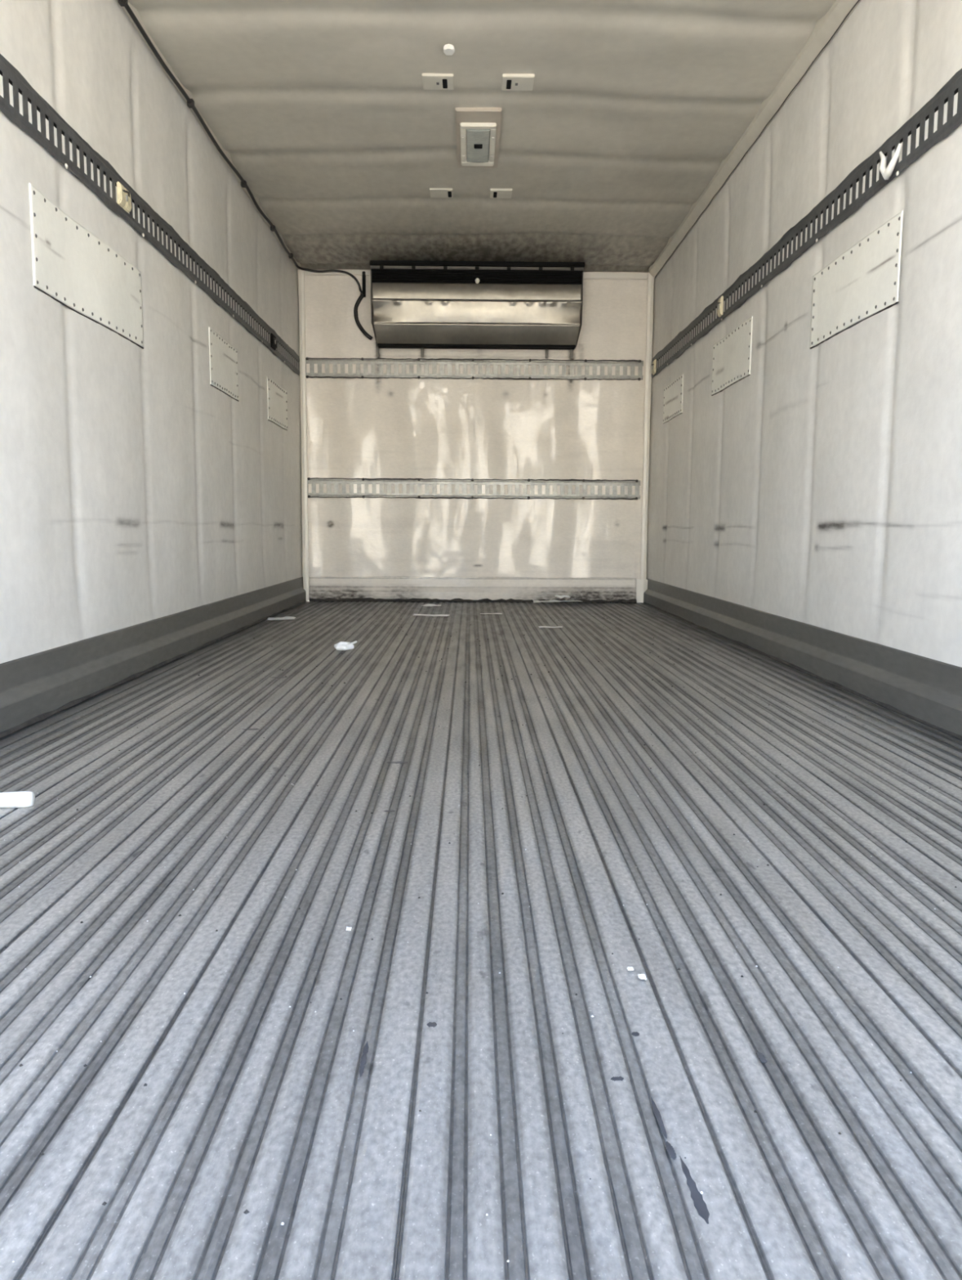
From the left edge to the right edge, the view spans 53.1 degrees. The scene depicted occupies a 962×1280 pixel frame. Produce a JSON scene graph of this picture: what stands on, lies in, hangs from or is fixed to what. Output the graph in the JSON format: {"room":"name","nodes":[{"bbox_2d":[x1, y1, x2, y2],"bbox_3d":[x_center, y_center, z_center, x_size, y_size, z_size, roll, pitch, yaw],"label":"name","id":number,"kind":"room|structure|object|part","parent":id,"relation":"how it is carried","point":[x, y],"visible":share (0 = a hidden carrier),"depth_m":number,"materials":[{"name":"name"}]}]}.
{"room":"refrigerated truck interior","nodes":[
{"label":"refrigerated truck interior","id":0,"kind":"room"},
{"bbox_2d":[0,0,302,663],"bbox_3d":[-1.210,-0.995,3.357,0.089,2.185,6.225,0,7,-1],"label":"wall","id":1,"kind":"structure","parent":0,"point":[135,490],"depth_m":3.23,"materials":[{"name":"white plastic"}]},
{"bbox_2d":[28,182,143,348],"bbox_3d":[-1.171,-1.094,2.913,0.017,0.259,0.865,0,7,-1],"label":"panel","id":2,"kind":"object","parent":1,"relation":"attached to","point":[72,265],"visible":1,"depth_m":2.83,"materials":[{"name":"metal"}]},
{"bbox_2d":[0,53,299,375],"bbox_3d":[-1.163,-1.452,3.279,0.007,0.138,6.175,0,7,-1],"label":"rail","id":3,"kind":"object","parent":1,"relation":"attached to","point":[20,102],"visible":0.99,"depth_m":3.01,"materials":[{"name":"grey metal"}]},
{"bbox_2d":[116,181,131,213],"bbox_3d":[-1.146,-1.429,3.105,0.026,0.069,0.093,0,7,-1],"label":"clip","id":4,"kind":"object","parent":3,"relation":"attached to","point":[123,196],"visible":1,"depth_m":3.09,"materials":[{"name":"plastic"}]},
{"bbox_2d":[270,333,276,350],"bbox_3d":[-1.173,-1.696,5.468,0.026,0.079,0.100,0,7,-1],"label":"clip","id":5,"kind":"object","parent":3,"relation":"attached to","point":[273,339],"visible":1,"depth_m":5.44,"materials":[{"name":"black metal"}]},
{"bbox_2d":[0,577,306,738],"bbox_3d":[-1.164,0.012,3.469,0.046,0.171,6.215,0,7,-1],"label":"baseboard","id":6,"kind":"structure","parent":1,"relation":"attached to","point":[34,687],"depth_m":3.07,"materials":[{"name":"grey metal"}]},
{"bbox_2d":[116,0,300,269],"bbox_3d":[-1.155,-2.082,3.216,0.027,0.032,6.195,0,7,-1],"label":"trim","id":7,"kind":"structure","parent":1,"relation":"attached to","point":[134,10],"depth_m":3.90,"materials":[{"name":"white metal"}]},
{"bbox_2d":[208,327,238,401],"bbox_3d":[-1.185,-1.264,4.448,0.012,0.247,0.535,0,7,-1],"label":"panel","id":8,"kind":"object","parent":1,"relation":"attached to","point":[224,375],"visible":1,"depth_m":4.41,"materials":[{"name":"metal"}]},
{"bbox_2d":[266,376,287,430],"bbox_3d":[-1.200,-1.388,5.685,0.014,0.240,0.580,0,7,-2],"label":"panel","id":9,"kind":"object","parent":1,"relation":"attached to","point":[277,396],"visible":1,"depth_m":5.66,"materials":[{"name":"metal"}]},
{"bbox_2d":[297,269,308,600],"bbox_3d":[-1.182,-1.344,6.420,0.033,2.173,0.036,0,7,-1],"label":"trim","id":10,"kind":"structure","parent":1,"relation":"attached to","point":[300,273],"depth_m":6.41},
{"bbox_2d":[297,269,653,589],"bbox_3d":[-0.036,-1.353,6.500,2.490,2.185,0.098,0,7,-1],"label":"wall","id":11,"kind":"structure","parent":0,"point":[357,428],"depth_m":6.47,"materials":[{"name":"white plastic"}]},
{"bbox_2d":[304,270,369,275],"bbox_3d":[-0.942,-2.410,6.310,0.425,0.028,0.022,0,7,-1],"label":"trim","id":12,"kind":"structure","parent":11,"relation":"attached to","point":[352,272],"depth_m":6.30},
{"bbox_2d":[360,271,365,297],"bbox_3d":[-0.775,-2.332,6.314,0.034,0.165,0.027,0,7,-1],"label":"bracket","id":13,"kind":"object","parent":11,"relation":"attached to","point":[363,275],"visible":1,"depth_m":6.30,"materials":[{"name":"black metal"}]},
{"bbox_2d":[353,293,372,340],"bbox_3d":[-0.775,-2.128,6.334,0.124,0.300,0.026,0,7,-1],"label":"hose","id":14,"kind":"object","parent":13,"relation":"attached to","point":[364,332],"visible":1,"depth_m":6.33,"materials":[{"name":"black rubber"}]},
{"bbox_2d":[308,576,635,600],"bbox_3d":[-0.055,-0.345,6.575,2.228,0.165,0.052,0,7,-1],"label":"baseboard","id":15,"kind":"structure","parent":11,"relation":"attached to","point":[320,587],"depth_m":6.56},
{"bbox_2d":[306,477,639,499],"bbox_3d":[-0.050,-1.021,6.491,2.255,0.137,0.012,0,7,-1],"label":"rail","id":16,"kind":"object","parent":11,"relation":"attached to","point":[433,482],"visible":1,"depth_m":6.49,"materials":[{"name":"silver metal"}]},
{"bbox_2d":[305,357,643,380],"bbox_3d":[-0.046,-1.804,6.401,2.255,0.137,0.012,0,7,-1],"label":"rail","id":17,"kind":"object","parent":11,"relation":"attached to","point":[426,362],"visible":1,"depth_m":6.40,"materials":[{"name":"silver metal"}]},
{"bbox_2d":[369,260,584,358],"bbox_3d":[-0.026,-2.135,6.227,1.364,0.557,0.264,0,7,-1],"label":"refrigeration unit","id":18,"kind":"object","parent":11,"relation":"attached to","point":[421,304],"visible":1,"depth_m":6.14,"materials":[{"name":"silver metal"}]},
{"bbox_3d":[-0.701,-2.214,6.227,0.004,0.351,0.229,0,7,-1],"label":"plate","id":19,"kind":"part","parent":18,"relation":"part of","materials":[{"name":"metal"}]},
{"bbox_3d":[-0.689,-1.983,6.266,0.024,0.116,0.205,0,7,-1],"label":"plate","id":20,"kind":"part","parent":18,"relation":"part of","materials":[{"name":"metal"}]},
{"bbox_2d":[377,345,574,349],"bbox_3d":[-0.029,-1.936,6.321,1.290,0.024,0.123,0,7,-1],"label":"tray","id":21,"kind":"object","parent":18,"relation":"on","point":[466,347],"depth_m":6.31,"materials":[{"name":"black metal"}]},
{"bbox_3d":[-0.025,-2.220,6.132,1.338,0.104,0.033,0,7,-1],"label":"panel","id":22,"kind":"part","parent":18,"relation":"part of","materials":[{"name":"silver metal"}]},
{"bbox_2d":[371,270,582,284],"bbox_3d":[-0.026,-2.328,6.228,1.342,0.114,0.217,0,7,-1],"label":"grille","id":23,"kind":"object","parent":18,"relation":"attached to","point":[378,277],"depth_m":6.13,"materials":[{"name":"black metal"}]},
{"bbox_3d":[0.633,-1.978,6.282,0.024,0.116,0.205,0,7,-1],"label":"plate","id":24,"kind":"part","parent":18,"relation":"part of","materials":[{"name":"metal"}]},
{"bbox_3d":[0.646,-2.208,6.243,0.002,0.351,0.229,0,7,-1],"label":"plate","id":25,"kind":"part","parent":18,"relation":"part of","materials":[{"name":"metal"}]},
{"bbox_2d":[582,272,647,279],"bbox_3d":[0.883,-2.397,6.332,0.425,0.038,0.022,0,7,-1],"label":"trim","id":26,"kind":"structure","parent":11,"relation":"attached to","point":[585,275],"depth_m":6.32,"materials":[{"name":"white metal"}]},
{"bbox_2d":[635,578,647,602],"bbox_3d":[1.095,-0.334,6.553,0.071,0.160,0.056,0,7,-1],"label":"trim","id":27,"kind":"structure","parent":11,"relation":"attached to","point":[641,584],"depth_m":6.55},
{"bbox_2d":[0,600,961,1279],"bbox_3d":[-0.007,0.171,3.536,2.500,0.160,6.325,0,7,-1],"label":"floor","id":28,"kind":"structure","parent":0,"point":[255,1103],"depth_m":1.11,"materials":[{"name":"metal"}]},
{"bbox_2d":[0,791,35,808],"bbox_3d":[-0.891,0.285,1.705,0.187,0.029,0.029,0,7,-6],"label":"paper roll","id":29,"kind":"object","parent":28,"relation":"on","point":[18,799],"visible":1,"depth_m":1.70,"materials":[{"name":"white paper"}]},
{"bbox_2d":[241,728,257,729],"bbox_3d":[-0.571,0.221,2.384,0.041,0.001,0.023,0,7,-1],"label":"oil stain","id":30,"kind":"object","parent":28,"relation":"on","point":[250,728],"visible":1,"depth_m":2.38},
{"bbox_2d":[267,616,295,620],"bbox_3d":[-1.071,-0.117,5.169,0.150,0.015,0.069,0,7,-4],"label":"paper scrap","id":31,"kind":"object","parent":28,"relation":"on","point":[285,617],"visible":1,"depth_m":5.17,"materials":[{"name":"white paper"}]},
{"bbox_2d":[333,640,356,650],"bbox_3d":[-0.552,0.022,3.913,0.092,0.032,0.073,0,7,-1],"label":"wrapper","id":32,"kind":"object","parent":28,"relation":"on","point":[342,646],"visible":1,"depth_m":3.90,"materials":[{"name":"paper"}]},
{"bbox_2d":[359,1040,368,1076],"bbox_3d":[-0.110,0.395,0.907,0.006,0.001,0.062,0,7,-1],"label":"oil stain","id":33,"kind":"object","parent":28,"relation":"on","point":[365,1051],"visible":1,"depth_m":0.91,"materials":[{"name":"grey liquid"}]},
{"bbox_2d":[388,761,407,763],"bbox_3d":[-0.178,0.261,2.053,0.045,0.001,0.018,0,7,-1],"label":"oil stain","id":34,"kind":"object","parent":28,"relation":"on","point":[390,762],"visible":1,"depth_m":2.05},
{"bbox_2d":[412,613,449,616],"bbox_3d":[-0.284,-0.142,5.457,0.209,0.008,0.050,2,7,11],"label":"paper scrap","id":35,"kind":"object","parent":28,"relation":"on","point":[415,614],"visible":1,"depth_m":5.45,"materials":[{"name":"white paper"}]},
{"bbox_2d":[426,1022,436,1026],"bbox_3d":[-0.050,0.388,0.970,0.010,0.001,0.010,0,7,-1],"label":"oil stain","id":36,"kind":"object","parent":28,"relation":"on","point":[429,1024],"visible":1,"depth_m":0.97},
{"bbox_2d":[421,604,441,606],"bbox_3d":[-0.314,-0.220,6.072,0.128,0.015,0.060,0,7,-1],"label":"paper scrap","id":37,"kind":"object","parent":28,"relation":"on","point":[426,605],"visible":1,"depth_m":6.06,"materials":[{"name":"white paper"}]},
{"bbox_2d":[4,686,935,1262],"bbox_3d":[0.020,0.286,1.847,1.952,0.002,2.397,0,7,-1],"label":"pale specks","id":38,"kind":"object","parent":28,"relation":"on","point":[701,1192],"visible":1,"depth_m":1.33,"materials":[{"name":"white plastic"}]},
{"bbox_2d":[309,597,636,603],"bbox_3d":[-0.051,-0.261,6.552,2.220,0.049,0.050,0,7,-1],"label":"dirt line","id":39,"kind":"object","parent":28,"relation":"on","point":[328,599],"visible":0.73,"depth_m":6.54,"materials":[{"name":"black soil"}]},
{"bbox_2d":[4,603,955,1213],"bbox_3d":[0.002,0.090,3.530,2.077,0.004,5.787,0,7,-1],"label":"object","id":40,"kind":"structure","parent":28,"relation":"on","point":[104,1203],"depth_m":1.79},
{"bbox_2d":[537,626,562,627],"bbox_3d":[0.350,-0.065,4.839,0.123,0.008,0.050,0,7,-1],"label":"paper scrap","id":41,"kind":"object","parent":28,"relation":"on","point":[538,626],"visible":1,"depth_m":4.83,"materials":[{"name":"white paper"}]},
{"bbox_2d":[533,600,581,602],"bbox_3d":[0.505,-0.257,6.379,0.325,0.018,0.119,0,7,-1],"label":"paper scrap","id":42,"kind":"object","parent":28,"relation":"on","point":[534,601],"visible":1,"depth_m":6.35,"materials":[{"name":"white paper"}]},
{"bbox_2d":[555,595,570,598],"bbox_3d":[0.541,-0.288,6.386,0.099,0.019,0.079,0,7,-1],"label":"paper scrap","id":43,"kind":"object","parent":42,"relation":"on","point":[557,596],"visible":1,"depth_m":6.37,"materials":[{"name":"white paper"}]},
{"bbox_2d":[610,1075,623,1080],"bbox_3d":[0.124,0.399,0.876,0.012,0.001,0.007,0,7,-1],"label":"oil stain","id":44,"kind":"object","parent":28,"relation":"on","point":[613,1078],"visible":1,"depth_m":0.88,"materials":[{"name":"grey liquid"}]},
{"bbox_2d":[626,966,633,970],"bbox_3d":[0.169,0.371,1.087,0.006,0.004,0.007,0,7,-1],"label":"crumb","id":45,"kind":"object","parent":28,"relation":"on","point":[628,968],"visible":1,"depth_m":1.08,"materials":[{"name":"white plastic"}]},
{"bbox_2d":[631,1031,639,1036],"bbox_3d":[0.153,0.391,0.954,0.008,0.001,0.009,0,7,-1],"label":"oil stain","id":46,"kind":"object","parent":28,"relation":"on","point":[633,1033],"visible":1,"depth_m":0.95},
{"bbox_2d":[637,973,646,979],"bbox_3d":[0.179,0.374,1.067,0.008,0.003,0.009,0,7,-1],"label":"crumb","id":47,"kind":"object","parent":28,"relation":"on","point":[640,975],"visible":1,"depth_m":1.07,"materials":[{"name":"white plastic"}]},
{"bbox_2d":[650,1097,666,1138],"bbox_3d":[0.151,0.406,0.819,0.005,0.001,0.058,0,7,-1],"label":"oil stain","id":48,"kind":"object","parent":28,"relation":"on","point":[656,1113],"visible":1,"depth_m":0.82,"materials":[{"name":"grey liquid"}]},
{"bbox_2d":[665,1141,675,1159],"bbox_3d":[0.153,0.411,0.775,0.007,0.001,0.023,0,7,-1],"label":"oil stain","id":49,"kind":"object","parent":28,"relation":"on","point":[672,1154],"visible":1,"depth_m":0.77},
{"bbox_2d":[679,1155,709,1223],"bbox_3d":[0.162,0.416,0.731,0.010,0.001,0.076,0,7,-1],"label":"oil stain","id":50,"kind":"object","parent":28,"relation":"on","point":[700,1205],"visible":1,"depth_m":0.72,"materials":[{"name":"grey liquid"}]},
{"bbox_2d":[755,1051,767,1063],"bbox_3d":[0.266,0.396,0.913,0.007,0.001,0.021,0,7,-1],"label":"oil stain","id":51,"kind":"object","parent":28,"relation":"on","point":[759,1055],"visible":1,"depth_m":0.91,"materials":[{"name":"grey liquid"}]},
{"bbox_2d":[127,0,835,272],"bbox_3d":[0.005,-2.122,3.278,2.500,0.102,6.300,0,7,-1],"label":"ceiling","id":52,"kind":"structure","parent":0,"point":[323,109],"depth_m":3.89,"materials":[{"name":"white plastic"}]},
{"bbox_2d":[117,0,362,293],"bbox_3d":[-0.946,-2.000,3.283,0.426,0.161,6.103,0,7,-1],"label":"power cable","id":53,"kind":"object","parent":52,"relation":"attached to","point":[190,102],"visible":1,"depth_m":4.07,"materials":[{"name":"black rubber"}]},
{"bbox_2d":[422,73,453,89],"bbox_3d":[-0.163,-2.130,3.665,0.117,0.022,0.115,0,7,-1],"label":"ceiling plate","id":54,"kind":"object","parent":52,"relation":"attached to","point":[430,81],"visible":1,"depth_m":3.65,"materials":[{"name":"paint"}]},
{"bbox_2d":[429,188,453,197],"bbox_3d":[-0.201,-2.271,4.879,0.115,0.022,0.120,0,7,-1],"label":"ceiling plate","id":55,"kind":"object","parent":52,"relation":"attached to","point":[434,193],"visible":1,"depth_m":4.87,"materials":[{"name":"paint"}]},
{"bbox_2d":[443,44,454,55],"bbox_3d":[-0.114,-2.087,3.399,0.040,0.016,0.054,0,7,-1],"label":"button","id":56,"kind":"object","parent":52,"relation":"attached to","point":[448,49],"visible":1,"depth_m":3.39,"materials":[{"name":"white plastic"}]},
{"bbox_2d":[455,107,502,168],"bbox_3d":[-0.013,-2.184,4.219,0.190,0.040,0.625,0,7,-1],"label":"recessed light","id":57,"kind":"object","parent":52,"relation":"in","point":[477,130],"visible":1,"depth_m":4.14,"materials":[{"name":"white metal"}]},
{"bbox_2d":[489,188,511,198],"bbox_3d":[0.102,-2.270,4.883,0.110,0.022,0.120,0,7,-1],"label":"ceiling plate","id":58,"kind":"object","parent":52,"relation":"attached to","point":[494,193],"visible":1,"depth_m":4.87,"materials":[{"name":"paint"}]},
{"bbox_2d":[501,73,534,90],"bbox_3d":[0.140,-2.129,3.668,0.120,0.022,0.115,0,7,-1],"label":"ceiling plate","id":59,"kind":"object","parent":52,"relation":"attached to","point":[510,82],"visible":1,"depth_m":3.65,"materials":[{"name":"paint"}]},
{"bbox_2d":[646,0,961,666],"bbox_3d":[1.209,-0.985,3.385,0.090,2.185,6.225,0,7,-1],"label":"wall","id":60,"kind":"structure","parent":0,"point":[821,487],"depth_m":3.19,"materials":[{"name":"white plastic"}]},
{"bbox_2d":[640,272,653,579],"bbox_3d":[1.111,-1.414,6.438,0.033,2.013,0.036,0,7,-1],"label":"trim","id":61,"kind":"structure","parent":60,"relation":"attached to","point":[650,278],"depth_m":6.43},
{"bbox_2d":[662,373,683,423],"bbox_3d":[1.146,-1.433,5.747,0.012,0.220,0.560,0,7,0],"label":"panel","id":62,"kind":"object","parent":60,"relation":"attached to","point":[673,393],"visible":1,"depth_m":5.72,"materials":[{"name":"metal"}]},
{"bbox_2d":[711,315,752,395],"bbox_3d":[1.163,-1.309,4.486,0.013,0.249,0.663,0,7,0],"label":"panel","id":63,"kind":"object","parent":60,"relation":"attached to","point":[731,355],"visible":1,"depth_m":4.43,"materials":[{"name":"metal"}]},
{"bbox_2d":[648,0,861,279],"bbox_3d":[1.157,-2.051,3.246,0.044,0.076,6.195,0,7,-1],"label":"trim","id":64,"kind":"structure","parent":60,"relation":"attached to","point":[826,27],"depth_m":3.86,"materials":[{"name":"white metal"}]},
{"bbox_2d":[643,578,961,740],"bbox_3d":[1.152,0.022,3.497,0.046,0.171,6.215,0,7,-1],"label":"baseboard","id":65,"kind":"structure","parent":60,"relation":"attached to","point":[927,691],"depth_m":3.11,"materials":[{"name":"grey metal"}]},
{"bbox_2d":[651,68,961,377],"bbox_3d":[1.167,-1.444,3.307,0.007,0.139,6.175,0,7,-1],"label":"rail","id":66,"kind":"object","parent":60,"relation":"attached to","point":[941,115],"visible":0.97,"depth_m":3.14,"materials":[{"name":"grey metal"}]},
{"bbox_2d":[651,359,656,374],"bbox_3d":[1.119,-1.774,6.250,0.026,0.089,0.080,0,7,-1],"label":"clip","id":67,"kind":"object","parent":66,"relation":"attached to","point":[654,362],"visible":1,"depth_m":6.22,"materials":[{"name":"plastic"}]},
{"bbox_2d":[716,295,723,317],"bbox_3d":[1.138,-1.593,4.595,0.026,0.089,0.056,0,7,-1],"label":"clip","id":68,"kind":"object","parent":66,"relation":"attached to","point":[720,302],"visible":1,"depth_m":4.57,"materials":[{"name":"plastic"}]},
{"bbox_2d":[879,143,902,180],"bbox_3d":[1.158,-1.361,2.731,0.029,0.093,0.123,0,7,-1],"label":"strap","id":69,"kind":"object","parent":66,"relation":"hanging from","point":[886,172],"visible":1,"depth_m":2.73,"materials":[{"name":"white plastic"}]},
{"bbox_2d":[809,210,902,349],"bbox_3d":[1.180,-1.124,3.072,0.012,0.253,0.705,0,7,-1],"label":"panel","id":70,"kind":"object","parent":60,"relation":"attached to","point":[860,283],"visible":1,"depth_m":3.00,"materials":[{"name":"metal"}]}
]}

